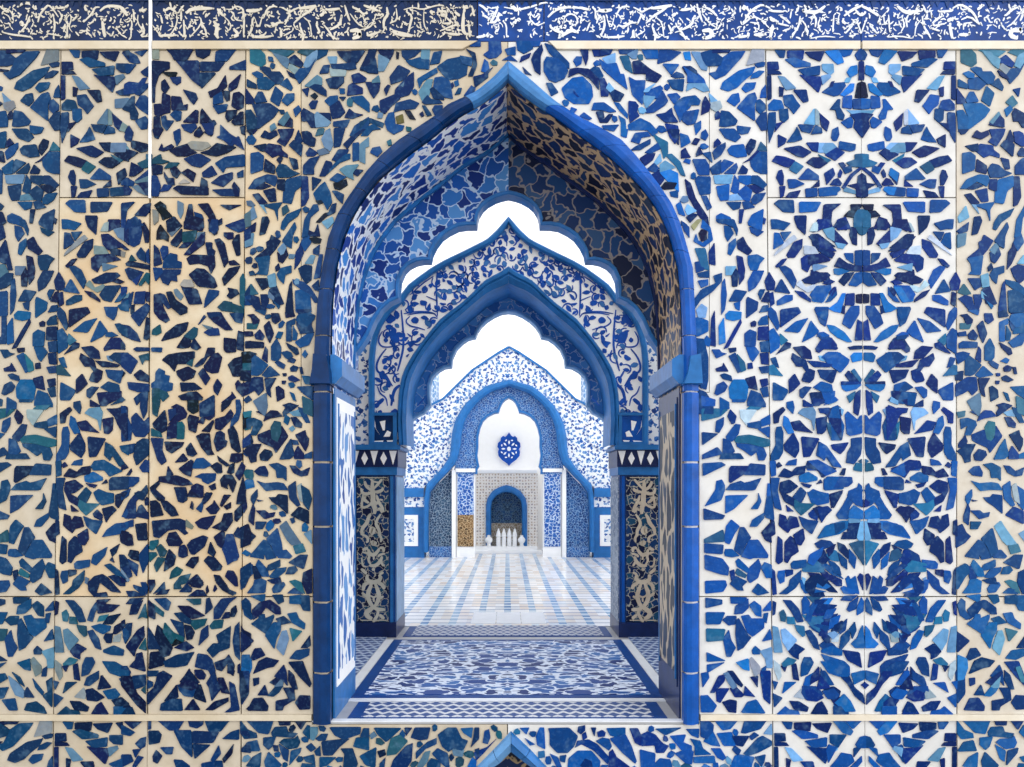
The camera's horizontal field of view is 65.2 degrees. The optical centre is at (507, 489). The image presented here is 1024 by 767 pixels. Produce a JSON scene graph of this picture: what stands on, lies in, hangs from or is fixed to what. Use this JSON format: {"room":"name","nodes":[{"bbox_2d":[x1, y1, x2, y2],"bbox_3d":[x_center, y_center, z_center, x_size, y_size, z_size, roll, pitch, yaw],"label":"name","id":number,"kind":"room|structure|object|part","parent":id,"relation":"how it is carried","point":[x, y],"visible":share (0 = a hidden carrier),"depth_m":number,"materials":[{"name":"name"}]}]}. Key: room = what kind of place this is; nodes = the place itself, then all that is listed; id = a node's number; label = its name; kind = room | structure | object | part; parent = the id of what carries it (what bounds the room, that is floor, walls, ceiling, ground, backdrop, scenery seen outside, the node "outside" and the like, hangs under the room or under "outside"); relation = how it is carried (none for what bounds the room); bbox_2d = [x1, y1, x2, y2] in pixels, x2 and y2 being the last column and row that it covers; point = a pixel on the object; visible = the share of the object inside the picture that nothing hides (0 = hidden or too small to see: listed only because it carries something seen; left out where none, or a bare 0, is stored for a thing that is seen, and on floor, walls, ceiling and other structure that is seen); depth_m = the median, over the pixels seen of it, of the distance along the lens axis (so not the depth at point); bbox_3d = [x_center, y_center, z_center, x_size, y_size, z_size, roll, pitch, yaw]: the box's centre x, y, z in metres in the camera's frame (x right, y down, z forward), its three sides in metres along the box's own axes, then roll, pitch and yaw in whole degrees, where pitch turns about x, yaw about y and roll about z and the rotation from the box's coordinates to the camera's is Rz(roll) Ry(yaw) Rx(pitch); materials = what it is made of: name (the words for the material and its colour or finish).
{"room":"mosque","nodes":[
{"label":"mosque","id":0,"kind":"room"},
{"bbox_2d":[333,387,355,718],"bbox_3d":[-1.128,0.414,5.585,0.026,2.172,0.710,0,0,0],"label":"door jamb","id":1,"kind":"structure","parent":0,"point":[344,414],"depth_m":5.46,"materials":[{"name":"tile"}]},
{"bbox_2d":[330,354,364,397],"bbox_3d":[-1.103,-0.779,5.560,0.075,0.187,0.820,0,0,0],"label":"trim","id":2,"kind":"structure","parent":1,"relation":"attached to","point":[345,377],"depth_m":5.36,"materials":[{"name":"blue ceramic"}]},
{"bbox_2d":[355,340,370,443],"bbox_3d":[-2.372,-0.035,8.510,1.969,3.071,0.580,0,0,0],"label":"wall","id":3,"kind":"structure","parent":0,"point":[361,403],"depth_m":8.22,"materials":[{"name":"white tile"}]},
{"bbox_2d":[431,373,439,490],"bbox_3d":[-1.667,-0.684,18.400,0.242,4.368,0.242,0,0,0],"label":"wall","id":4,"kind":"structure","parent":0,"point":[435,384],"depth_m":18.31,"materials":[{"name":"tile"}]},
{"bbox_2d":[0,0,1003,732],"bbox_3d":[0.016,-0.582,5.572,10.857,5.946,0.735,0,0,0],"label":"wall","id":5,"kind":"structure","parent":0,"point":[543,1],"depth_m":5.21,"materials":[{"name":"blue tile"}]},
{"bbox_2d":[0,721,53,766],"bbox_3d":[-3.149,1.712,5.182,0.434,0.454,0.044,0,0,0],"label":"mosaic panel","id":6,"kind":"object","parent":5,"relation":"attached to","point":[22,743],"visible":1,"depth_m":5.16,"materials":[{"name":"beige tile"}]},
{"bbox_2d":[0,597,54,713],"bbox_3d":[-3.143,1.069,5.182,0.429,0.757,0.044,0,0,0],"label":"mosaic panel","id":7,"kind":"object","parent":5,"relation":"attached to","point":[27,624],"visible":1,"depth_m":5.17,"materials":[{"name":"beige tile"}]},
{"bbox_2d":[0,49,61,595],"bbox_3d":[-3.123,-1.083,5.181,0.469,3.537,0.046,0,0,0],"label":"mosaic panel","id":8,"kind":"object","parent":5,"relation":"attached to","point":[30,81],"visible":1,"depth_m":5.16,"materials":[{"name":"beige tile"}]},
{"bbox_2d":[0,41,148,51],"bbox_3d":[-2.834,-2.869,5.179,1.047,0.052,0.050,0,0,0],"label":"trim","id":9,"kind":"structure","parent":5,"relation":"attached to","point":[21,45],"depth_m":5.15,"materials":[{"name":"beige stone"}]},
{"bbox_2d":[0,0,148,40],"bbox_3d":[-2.832,-3.072,5.183,1.050,0.344,0.042,0,0,0],"label":"frieze panel","id":10,"kind":"object","parent":5,"relation":"attached to","point":[20,20],"visible":1,"depth_m":5.17,"materials":[{"name":"blue tile"}]},
{"bbox_2d":[54,721,241,766],"bbox_3d":[-2.330,1.704,5.181,1.210,0.469,0.045,0,0,0],"label":"mosaic panel","id":11,"kind":"object","parent":5,"relation":"attached to","point":[76,743],"visible":1,"depth_m":5.17,"materials":[{"name":"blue tile"}]},
{"bbox_2d":[53,597,242,714],"bbox_3d":[-2.326,1.072,5.181,1.212,0.761,0.046,0,0,0],"label":"mosaic panel","id":12,"kind":"object","parent":5,"relation":"attached to","point":[114,655],"visible":1,"depth_m":5.16,"materials":[{"name":"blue tile"}]},
{"bbox_2d":[54,198,245,596],"bbox_3d":[-2.308,-0.598,5.180,1.240,2.576,0.047,0,0,0],"label":"mosaic panel","id":13,"kind":"object","parent":5,"relation":"attached to","point":[151,488],"visible":1,"depth_m":5.16,"materials":[{"name":"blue tile"}]},
{"bbox_2d":[148,0,152,199],"bbox_3d":[-2.305,-2.562,5.181,0.021,1.364,0.046,0,0,0],"label":"trim","id":14,"kind":"structure","parent":5,"relation":"attached to","point":[150,1],"depth_m":5.16,"materials":[{"name":"white tile"}]},
{"bbox_2d":[60,49,245,198],"bbox_3d":[-2.290,-2.370,5.181,1.205,0.970,0.047,0,0,0],"label":"mosaic panel","id":15,"kind":"object","parent":5,"relation":"attached to","point":[199,105],"visible":1,"depth_m":5.16,"materials":[{"name":"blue tile"}]},
{"bbox_2d":[0,713,312,720],"bbox_3d":[-2.309,1.469,5.179,2.096,0.038,0.050,0,0,0],"label":"trim","id":16,"kind":"structure","parent":5,"relation":"attached to","point":[3,717],"depth_m":5.15,"materials":[{"name":"beige tile"}]},
{"bbox_2d":[239,594,313,713],"bbox_3d":[-1.496,1.059,5.181,0.473,0.777,0.046,0,0,0],"label":"mosaic panel","id":17,"kind":"object","parent":5,"relation":"attached to","point":[276,673],"visible":1,"depth_m":5.16,"materials":[{"name":"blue tile"}]},
{"bbox_2d":[240,49,313,595],"bbox_3d":[-1.492,-1.089,5.180,0.472,3.549,0.047,0,0,0],"label":"mosaic panel","id":18,"kind":"object","parent":5,"relation":"attached to","point":[276,536],"visible":1,"depth_m":5.16,"materials":[{"name":"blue tile"}]},
{"bbox_2d":[152,41,476,50],"bbox_3d":[-1.242,-2.869,5.179,2.104,0.052,0.050,0,0,0],"label":"trim","id":19,"kind":"structure","parent":5,"relation":"attached to","point":[161,45],"depth_m":5.15,"materials":[{"name":"beige stone"}]},
{"bbox_2d":[152,0,476,40],"bbox_3d":[-1.246,-3.072,5.183,2.099,0.345,0.042,0,0,0],"label":"frieze panel","id":20,"kind":"object","parent":5,"relation":"attached to","point":[173,20],"visible":1,"depth_m":5.17,"materials":[{"name":"blue tile"}]},
{"bbox_2d":[240,720,507,766],"bbox_3d":[-0.853,1.700,5.181,1.751,0.477,0.046,0,0,0],"label":"mosaic panel","id":21,"kind":"object","parent":5,"relation":"attached to","point":[264,743],"visible":1,"depth_m":5.16,"materials":[{"name":"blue tile"}]},
{"bbox_2d":[292,40,507,399],"bbox_3d":[-0.695,-1.742,5.181,1.390,2.325,0.046,0,0,0],"label":"mosaic panel","id":22,"kind":"object","parent":5,"relation":"attached to","point":[356,105],"visible":0.99,"depth_m":5.16,"materials":[{"name":"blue tile"}]},
{"bbox_2d":[309,61,702,725],"bbox_3d":[-0.010,-0.629,5.162,2.520,4.283,0.135,0,0,0],"label":"arch border","id":23,"kind":"object","parent":5,"relation":"attached to","point":[607,143],"visible":1,"depth_m":5.13,"materials":[{"name":"blue tile"}]},
{"bbox_2d":[353,132,659,371],"bbox_3d":[0.007,-1.710,5.987,2.672,1.904,0.155,0,0,0],"label":"arch","id":24,"kind":"object","parent":5,"relation":"attached to","point":[506,171],"visible":0.95,"depth_m":5.94,"materials":[{"name":"blue tile"}]},
{"bbox_3d":[-0.572,-1.762,5.927,1.150,1.775,0.034,0,0,0],"label":"rib molding","id":25,"kind":"part","parent":24,"relation":"part of","materials":[{"name":"blue tile"}]},
{"bbox_3d":[-0.571,-1.619,5.992,1.157,1.210,0.145,0,0,0],"label":"edge molding","id":26,"kind":"part","parent":24,"relation":"part of","materials":[{"name":"blue tile"}]},
{"bbox_3d":[0.586,-1.619,5.992,1.157,1.210,0.145,0,0,0],"label":"edge molding","id":27,"kind":"part","parent":24,"relation":"part of","materials":[{"name":"blue tile"}]},
{"bbox_3d":[0.569,-1.762,5.927,1.131,1.775,0.034,0,0,0],"label":"rib molding","id":28,"kind":"part","parent":24,"relation":"part of","materials":[{"name":"blue tile"}]},
{"bbox_2d":[477,731,546,766],"bbox_3d":[0.026,1.975,5.293,0.536,0.832,0.355,0,0,0],"label":"arch","id":29,"kind":"object","parent":5,"relation":"attached to","point":[511,751],"visible":1,"depth_m":5.14,"materials":[{"name":"blue tile"}]},
{"bbox_2d":[477,0,552,41],"bbox_3d":[0.046,-3.072,5.183,0.494,0.344,0.042,0,0,0],"label":"frieze panel","id":30,"kind":"object","parent":5,"relation":"attached to","point":[498,20],"visible":1,"depth_m":5.17,"materials":[{"name":"blue tile"}]},
{"bbox_2d":[502,41,721,392],"bbox_3d":[0.675,-1.767,5.181,1.422,2.267,0.046,0,0,0],"label":"mosaic panel","id":31,"kind":"object","parent":5,"relation":"attached to","point":[656,101],"visible":1,"depth_m":5.16,"materials":[{"name":"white tile"}]},
{"bbox_2d":[543,56,567,82],"bbox_3d":[0.312,-2.715,5.166,0.160,0.169,0.016,0,0,0],"label":"mosaic tile","id":32,"kind":"object","parent":31,"relation":"on","point":[555,68],"depth_m":5.16,"materials":[{"name":"tile"}]},
{"bbox_2d":[562,67,598,106],"bbox_3d":[0.471,-2.602,5.166,0.246,0.249,0.015,0,0,0],"label":"mosaic tile","id":33,"kind":"object","parent":31,"relation":"on","point":[580,85],"depth_m":5.16,"materials":[{"name":"tile"}]},
{"bbox_2d":[508,720,772,766],"bbox_3d":[0.858,1.708,5.181,1.709,0.462,0.046,0,0,0],"label":"mosaic panel","id":34,"kind":"object","parent":5,"relation":"attached to","point":[706,743],"visible":1,"depth_m":5.16,"materials":[{"name":"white tile"}]},
{"bbox_2d":[548,41,859,51],"bbox_3d":[1.270,-2.869,5.179,2.016,0.052,0.050,0,0,0],"label":"trim","id":35,"kind":"structure","parent":5,"relation":"attached to","point":[558,45],"depth_m":5.15,"materials":[{"name":"stone"}]},
{"bbox_2d":[544,0,866,41],"bbox_3d":[1.282,-3.072,5.183,2.086,0.345,0.042,0,0,0],"label":"frieze panel","id":36,"kind":"object","parent":5,"relation":"attached to","point":[565,20],"visible":1,"depth_m":5.17,"materials":[{"name":"blue tile"}]},
{"bbox_2d":[698,597,772,713],"bbox_3d":[1.477,1.069,5.180,0.472,0.757,0.048,0,0,0],"label":"mosaic panel","id":37,"kind":"object","parent":5,"relation":"attached to","point":[736,659],"visible":1,"depth_m":5.16,"materials":[{"name":"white tile"}]},
{"bbox_2d":[698,49,773,595],"bbox_3d":[1.478,-1.083,5.181,0.490,3.537,0.046,0,0,0],"label":"mosaic panel","id":38,"kind":"object","parent":5,"relation":"attached to","point":[736,509],"visible":1,"depth_m":5.16,"materials":[{"name":"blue tile"}]},
{"bbox_2d":[765,48,955,198],"bbox_3d":[2.284,-2.369,5.181,1.223,0.967,0.046,0,0,0],"label":"mosaic panel","id":39,"kind":"object","parent":5,"relation":"attached to","point":[845,123],"visible":1,"depth_m":5.16,"materials":[{"name":"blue tile"}]},
{"bbox_2d":[699,713,1023,720],"bbox_3d":[2.341,1.469,5.179,2.200,0.038,0.050,0,0,0],"label":"trim","id":40,"kind":"structure","parent":5,"relation":"attached to","point":[702,717],"depth_m":5.15,"materials":[{"name":"stone"}]},
{"bbox_2d":[764,198,960,596],"bbox_3d":[2.292,-0.598,5.181,1.266,2.576,0.047,0,0,0],"label":"mosaic panel","id":41,"kind":"object","parent":5,"relation":"attached to","point":[862,310],"visible":1,"depth_m":5.16,"materials":[{"name":"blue tile"}]},
{"bbox_2d":[772,721,956,766],"bbox_3d":[2.310,1.709,5.181,1.184,0.459,0.046,0,0,0],"label":"mosaic panel","id":42,"kind":"object","parent":5,"relation":"attached to","point":[794,743],"visible":1,"depth_m":5.16,"materials":[{"name":"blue tile"}]},
{"bbox_2d":[771,595,957,714],"bbox_3d":[2.307,1.066,5.181,1.196,0.774,0.046,0,0,0],"label":"mosaic panel","id":43,"kind":"object","parent":5,"relation":"attached to","point":[849,654],"visible":1,"depth_m":5.16,"materials":[{"name":"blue tile"}]},
{"bbox_2d":[856,0,1023,42],"bbox_3d":[2.868,-3.072,5.183,1.232,0.344,0.042,0,0,0],"label":"frieze panel","id":44,"kind":"object","parent":5,"relation":"attached to","point":[887,20],"visible":1,"depth_m":5.17,"materials":[{"name":"blue tile"}]},
{"bbox_2d":[860,41,1023,51],"bbox_3d":[2.863,-2.869,5.179,1.157,0.052,0.050,0,0,0],"label":"trim","id":45,"kind":"structure","parent":5,"relation":"attached to","point":[955,46],"depth_m":5.15,"materials":[{"name":"stone"}]},
{"bbox_2d":[954,49,1023,595],"bbox_3d":[3.164,-1.089,5.180,0.555,3.549,0.047,0,0,0],"label":"mosaic panel","id":46,"kind":"object","parent":5,"relation":"attached to","point":[989,102],"visible":1,"depth_m":5.16,"materials":[{"name":"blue tile"}]},
{"bbox_2d":[955,594,1023,713],"bbox_3d":[3.166,1.059,5.181,0.550,0.777,0.046,0,0,0],"label":"mosaic panel","id":47,"kind":"object","parent":5,"relation":"attached to","point":[989,673],"visible":1,"depth_m":5.16,"materials":[{"name":"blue tile"}]},
{"bbox_2d":[956,721,1023,766],"bbox_3d":[3.171,1.700,5.181,0.540,0.477,0.046,0,0,0],"label":"mosaic panel","id":48,"kind":"object","parent":5,"relation":"attached to","point":[979,743],"visible":1,"depth_m":5.16,"materials":[{"name":"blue tile"}]},
{"bbox_2d":[291,550,714,723],"bbox_3d":[0.000,1.577,13.585,9.200,0.167,16.830,0,0,0],"label":"floor","id":49,"kind":"structure","parent":0,"point":[437,590],"depth_m":11.02,"materials":[{"name":"white tile"}]},
{"bbox_2d":[355,637,386,675],"bbox_3d":[-1.423,1.497,7.065,0.395,0.006,2.150,0,0,0],"label":"floor panel","id":50,"kind":"object","parent":49,"relation":"on","point":[366,647],"visible":0.29,"depth_m":7.54,"materials":[{"name":"tile"}]},
{"bbox_2d":[356,412,408,637],"bbox_3d":[-1.448,0.357,8.445,0.732,2.285,0.750,0,0,0],"label":"pillar","id":51,"kind":"structure","parent":49,"relation":"on","point":[380,465],"depth_m":8.15,"materials":[{"name":"blue tile"}]},
{"bbox_3d":[-1.372,0.602,8.159,0.326,1.478,0.022,0,0,0],"label":"inlay panel","id":52,"kind":"part","parent":51,"relation":"part of","materials":[{"name":"tile"}]},
{"bbox_3d":[-1.265,-0.622,8.143,0.286,0.326,0.075,0,0,0],"label":"springing frame","id":53,"kind":"part","parent":51,"relation":"part of","materials":[{"name":"blue tile"}]},
{"bbox_2d":[368,217,648,447],"bbox_3d":[0.010,-1.620,8.502,2.846,2.322,0.805,0,0,0],"label":"pointed arch","id":54,"kind":"object","parent":51,"relation":"on","point":[446,307],"visible":1,"depth_m":8.16,"materials":[{"name":"white tile"}]},
{"bbox_3d":[-0.701,-1.620,8.145,1.423,2.322,0.090,0,0,0],"label":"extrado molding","id":55,"kind":"part","parent":54,"relation":"part of","materials":[{"name":"blue ceramic"}]},
{"bbox_3d":[-0.587,-1.241,8.828,1.195,1.494,0.155,0,0,0],"label":"edge molding","id":56,"kind":"part","parent":54,"relation":"part of","materials":[{"name":"blue ceramic"}]},
{"bbox_3d":[0.609,-1.241,8.828,1.195,1.494,0.155,0,0,0],"label":"edge molding","id":57,"kind":"part","parent":54,"relation":"part of","materials":[{"name":"blue ceramic"}]},
{"bbox_3d":[0.722,-1.620,8.145,1.423,2.322,0.090,0,0,0],"label":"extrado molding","id":58,"kind":"part","parent":54,"relation":"part of","materials":[{"name":"blue ceramic"}]},
{"bbox_2d":[404,488,425,557],"bbox_3d":[-2.559,0.728,17.870,1.434,1.544,0.560,0,0,0],"label":"panel","id":59,"kind":"object","parent":49,"relation":"on","point":[413,497],"visible":0.42,"depth_m":17.65,"materials":[{"name":"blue tile"}]},
{"bbox_3d":[-2.206,0.893,17.655,0.463,0.684,0.030,0,0,0],"label":"white frame","id":60,"kind":"part","parent":59,"relation":"part of","materials":[{"name":"tile"}]},
{"bbox_3d":[-2.559,0.055,17.870,1.434,0.199,0.560,0,0,0],"label":"cornice","id":61,"kind":"part","parent":59,"relation":"part of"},
{"bbox_2d":[429,469,451,556],"bbox_3d":[-1.495,0.518,17.980,0.496,1.963,0.340,0,0,0],"label":"carved panel","id":62,"kind":"object","parent":49,"relation":"on","point":[440,507],"visible":0.96,"depth_m":17.87,"materials":[{"name":"tile"}]},
{"bbox_3d":[-1.495,1.379,17.840,0.496,0.242,0.060,0,0,0],"label":"skirting","id":63,"kind":"part","parent":62,"relation":"part of","materials":[{"name":"blue tile"}]},
{"bbox_2d":[452,470,455,556],"bbox_3d":[-1.191,0.529,17.915,0.088,1.941,0.370,0,0,0],"label":"shaft","id":64,"kind":"object","parent":49,"relation":"on","point":[453,471],"visible":0.86,"depth_m":17.73,"materials":[{"name":"white stone"}]},
{"bbox_2d":[455,468,475,556],"bbox_3d":[-0.932,0.511,17.940,0.448,1.977,0.420,0,0,0],"label":"pilaster","id":65,"kind":"object","parent":49,"relation":"on","point":[465,483],"visible":0.89,"depth_m":17.78,"materials":[{"name":"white tile"}]},
{"bbox_2d":[471,612,495,623],"bbox_3d":[-0.273,1.495,9.338,0.275,0.010,0.837,0,0,0],"label":"marble slab","id":66,"kind":"object","parent":49,"relation":"on","point":[478,617],"visible":1,"depth_m":9.28,"materials":[{"name":"white stone"}]},
{"bbox_2d":[351,640,662,697],"bbox_3d":[0.000,1.496,6.885,2.268,0.008,2.231,0,0,0],"label":"floor panel","id":67,"kind":"object","parent":49,"relation":"on","point":[407,668],"visible":1,"depth_m":6.61,"materials":[{"name":"tile"}]},
{"bbox_2d":[404,346,610,551],"bbox_3d":[0.033,-0.904,17.830,4.896,4.541,0.640,0,0,0],"label":"arch","id":68,"kind":"object","parent":49,"relation":"on","point":[446,437],"visible":0.9,"depth_m":17.65,"materials":[{"name":"tile"}]},
{"bbox_3d":[-0.585,-1.324,17.910,1.236,1.942,0.280,0,0,0],"label":"cusped panel","id":69,"kind":"part","parent":68,"relation":"part of","materials":[{"name":"tile"}]},
{"bbox_3d":[0.651,-1.324,17.910,1.236,1.942,0.280,0,0,0],"label":"cusped panel","id":70,"kind":"part","parent":68,"relation":"part of","materials":[{"name":"tile"}]},
{"bbox_2d":[347,702,667,718],"bbox_3d":[0.000,1.496,5.438,2.100,0.008,0.418,0,0,0],"label":"floor border","id":71,"kind":"object","parent":49,"relation":"on","point":[362,710],"visible":1,"depth_m":5.41,"materials":[{"name":"tile"}]},
{"bbox_2d":[403,625,611,636],"bbox_3d":[0.000,1.496,8.510,2.140,0.008,0.693,0,0,0],"label":"floor panel","id":72,"kind":"object","parent":49,"relation":"on","point":[420,630],"visible":1,"depth_m":8.44,"materials":[{"name":"tile"}]},
{"bbox_2d":[475,546,541,553],"bbox_3d":[-0.036,1.420,19.000,1.688,0.160,0.500,0,0,0],"label":"step","id":73,"kind":"structure","parent":49,"relation":"on","point":[478,549],"depth_m":18.91,"materials":[{"name":"white stone"}]},
{"bbox_2d":[485,535,492,545],"bbox_3d":[-0.444,1.205,19.060,0.180,0.270,0.180,0,0,0],"label":"vase","id":74,"kind":"object","parent":73,"relation":"on","point":[488,539],"visible":1,"depth_m":19.01,"materials":[{"name":"white ceramic"}]},
{"bbox_2d":[496,528,500,545],"bbox_3d":[-0.216,1.120,19.080,0.124,0.440,0.121,0,0,0],"label":"finial","id":75,"kind":"object","parent":73,"relation":"on","point":[498,534],"visible":1,"depth_m":19.04,"materials":[{"name":"white tile"}]},
{"bbox_2d":[501,529,505,545],"bbox_3d":[-0.086,1.120,19.080,0.124,0.440,0.121,0,0,0],"label":"finial","id":76,"kind":"object","parent":73,"relation":"on","point":[503,535],"visible":1,"depth_m":19.03,"materials":[{"name":"white tile"}]},
{"bbox_2d":[507,528,511,545],"bbox_3d":[0.043,1.120,19.080,0.124,0.440,0.121,0,0,0],"label":"finial","id":77,"kind":"object","parent":73,"relation":"on","point":[509,535],"visible":1,"depth_m":19.04,"materials":[{"name":"white tile"}]},
{"bbox_2d":[512,528,516,545],"bbox_3d":[0.173,1.120,19.080,0.124,0.440,0.121,0,0,0],"label":"finial","id":78,"kind":"object","parent":73,"relation":"on","point":[514,535],"visible":1,"depth_m":19.04,"materials":[{"name":"white tile"}]},
{"bbox_2d":[518,535,524,545],"bbox_3d":[0.336,1.205,19.060,0.180,0.270,0.180,0,0,0],"label":"vase","id":79,"kind":"object","parent":73,"relation":"on","point":[521,539],"visible":1,"depth_m":19.01,"materials":[{"name":"white ceramic"}]},
{"bbox_2d":[496,612,520,623],"bbox_3d":[0.013,1.495,9.338,0.275,0.010,0.837,0,0,0],"label":"marble slab","id":80,"kind":"object","parent":49,"relation":"on","point":[502,617],"visible":1,"depth_m":9.28,"materials":[{"name":"white stone"}]},
{"bbox_2d":[521,612,545,623],"bbox_3d":[0.297,1.495,9.338,0.275,0.010,0.837,0,0,0],"label":"marble slab","id":81,"kind":"object","parent":49,"relation":"on","point":[526,617],"visible":1,"depth_m":9.28,"materials":[{"name":"white stone"}]},
{"bbox_2d":[543,468,562,556],"bbox_3d":[0.998,0.511,17.940,0.448,1.977,0.420,0,0,0],"label":"pilaster","id":82,"kind":"object","parent":49,"relation":"on","point":[552,483],"visible":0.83,"depth_m":17.78,"materials":[{"name":"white tile"}]},
{"bbox_2d":[562,470,565,556],"bbox_3d":[1.258,0.529,17.915,0.088,1.941,0.370,0,0,0],"label":"shaft","id":83,"kind":"object","parent":49,"relation":"on","point":[563,471],"visible":0.86,"depth_m":17.73,"materials":[{"name":"white tile"}]},
{"bbox_2d":[566,470,588,556],"bbox_3d":[1.561,0.518,17.980,0.496,1.963,0.340,0,0,0],"label":"carved panel","id":84,"kind":"object","parent":49,"relation":"on","point":[576,496],"visible":0.96,"depth_m":17.87,"materials":[{"name":"blue tile"}]},
{"bbox_3d":[1.561,1.379,17.840,0.496,0.242,0.060,0,0,0],"label":"skirting","id":85,"kind":"part","parent":84,"relation":"part of","materials":[{"name":"blue tile"}]},
{"bbox_2d":[581,377,589,554],"bbox_3d":[1.782,-0.730,18.400,0.242,4.460,0.242,0,0,0],"label":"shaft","id":86,"kind":"object","parent":49,"relation":"on","point":[583,386],"visible":0.03,"depth_m":18.33,"materials":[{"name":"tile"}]},
{"bbox_2d":[592,488,610,557],"bbox_3d":[2.625,0.728,17.870,1.434,1.544,0.560,0,0,0],"label":"panel","id":87,"kind":"object","parent":49,"relation":"on","point":[602,496],"visible":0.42,"depth_m":17.65,"materials":[{"name":"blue tile"}]},
{"bbox_3d":[2.625,0.055,17.870,1.434,0.199,0.560,0,0,0],"label":"cornice","id":88,"kind":"part","parent":87,"relation":"part of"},
{"bbox_3d":[2.272,0.893,17.655,0.463,0.684,0.030,0,0,0],"label":"white frame","id":89,"kind":"part","parent":87,"relation":"part of","materials":[{"name":"tile"}]},
{"bbox_2d":[606,412,657,637],"bbox_3d":[1.448,0.357,8.445,0.732,2.285,0.750,0,0,0],"label":"pillar","id":90,"kind":"structure","parent":49,"relation":"on","point":[633,464],"depth_m":8.15,"materials":[{"name":"blue tile"}]},
{"bbox_3d":[1.265,-0.622,8.143,0.286,0.326,0.075,0,0,0],"label":"springing frame","id":91,"kind":"part","parent":90,"relation":"part of","materials":[{"name":"blue tile"}]},
{"bbox_3d":[1.372,0.602,8.159,0.326,1.478,0.022,0,0,0],"label":"inlay panel","id":92,"kind":"part","parent":90,"relation":"part of","materials":[{"name":"tile"}]},
{"bbox_2d":[628,637,658,674],"bbox_3d":[1.423,1.497,7.065,0.395,0.006,2.150,0,0,0],"label":"floor panel","id":93,"kind":"object","parent":49,"relation":"on","point":[647,646],"visible":0.29,"depth_m":7.54,"materials":[{"name":"tile"}]},
{"bbox_2d":[332,83,680,398],"bbox_3d":[-0.006,-1.637,5.570,2.268,2.016,0.740,0,0,0],"label":"soffit","id":94,"kind":"structure","parent":0,"point":[477,131],"depth_m":5.52,"materials":[{"name":"blue tile"}]},
{"bbox_2d":[450,399,580,549],"bbox_3d":[0.000,-0.424,20.150,14.000,4.048,0.300,0,0,0],"label":"wall","id":95,"kind":"structure","parent":0,"point":[508,420],"depth_m":20.00,"materials":[{"name":"white paint"}]},
{"bbox_2d":[475,470,536,545],"bbox_3d":[-0.030,0.517,19.550,1.500,1.990,0.900,0,0,0],"label":"niche","id":96,"kind":"object","parent":95,"relation":"attached to","point":[504,499],"visible":0.92,"depth_m":19.20,"materials":[{"name":"beige tile"}]},
{"bbox_2d":[498,433,519,464],"bbox_3d":[0.037,-1.018,19.962,0.575,0.837,0.075,0,0,0],"label":"medallion","id":97,"kind":"object","parent":95,"relation":"attached to","point":[508,451],"visible":1,"depth_m":19.94,"materials":[{"name":"blue tile"}]},
{"bbox_2d":[646,340,658,443],"bbox_3d":[2.392,-0.035,8.510,1.969,3.071,0.580,0,0,0],"label":"wall","id":98,"kind":"structure","parent":0,"point":[653,402],"depth_m":8.22,"materials":[{"name":"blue tile"}]},
{"bbox_2d":[658,387,680,718],"bbox_3d":[1.121,0.414,5.585,0.026,2.172,0.710,0,0,0],"label":"door jamb","id":99,"kind":"structure","parent":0,"point":[669,414],"depth_m":5.46,"materials":[{"name":"tile"}]},
{"bbox_2d":[649,354,683,397],"bbox_3d":[1.097,-0.779,5.560,0.075,0.187,0.820,0,0,0],"label":"trim","id":100,"kind":"structure","parent":99,"relation":"attached to","point":[670,376],"depth_m":5.34,"materials":[{"name":"blue tile"}]}
]}

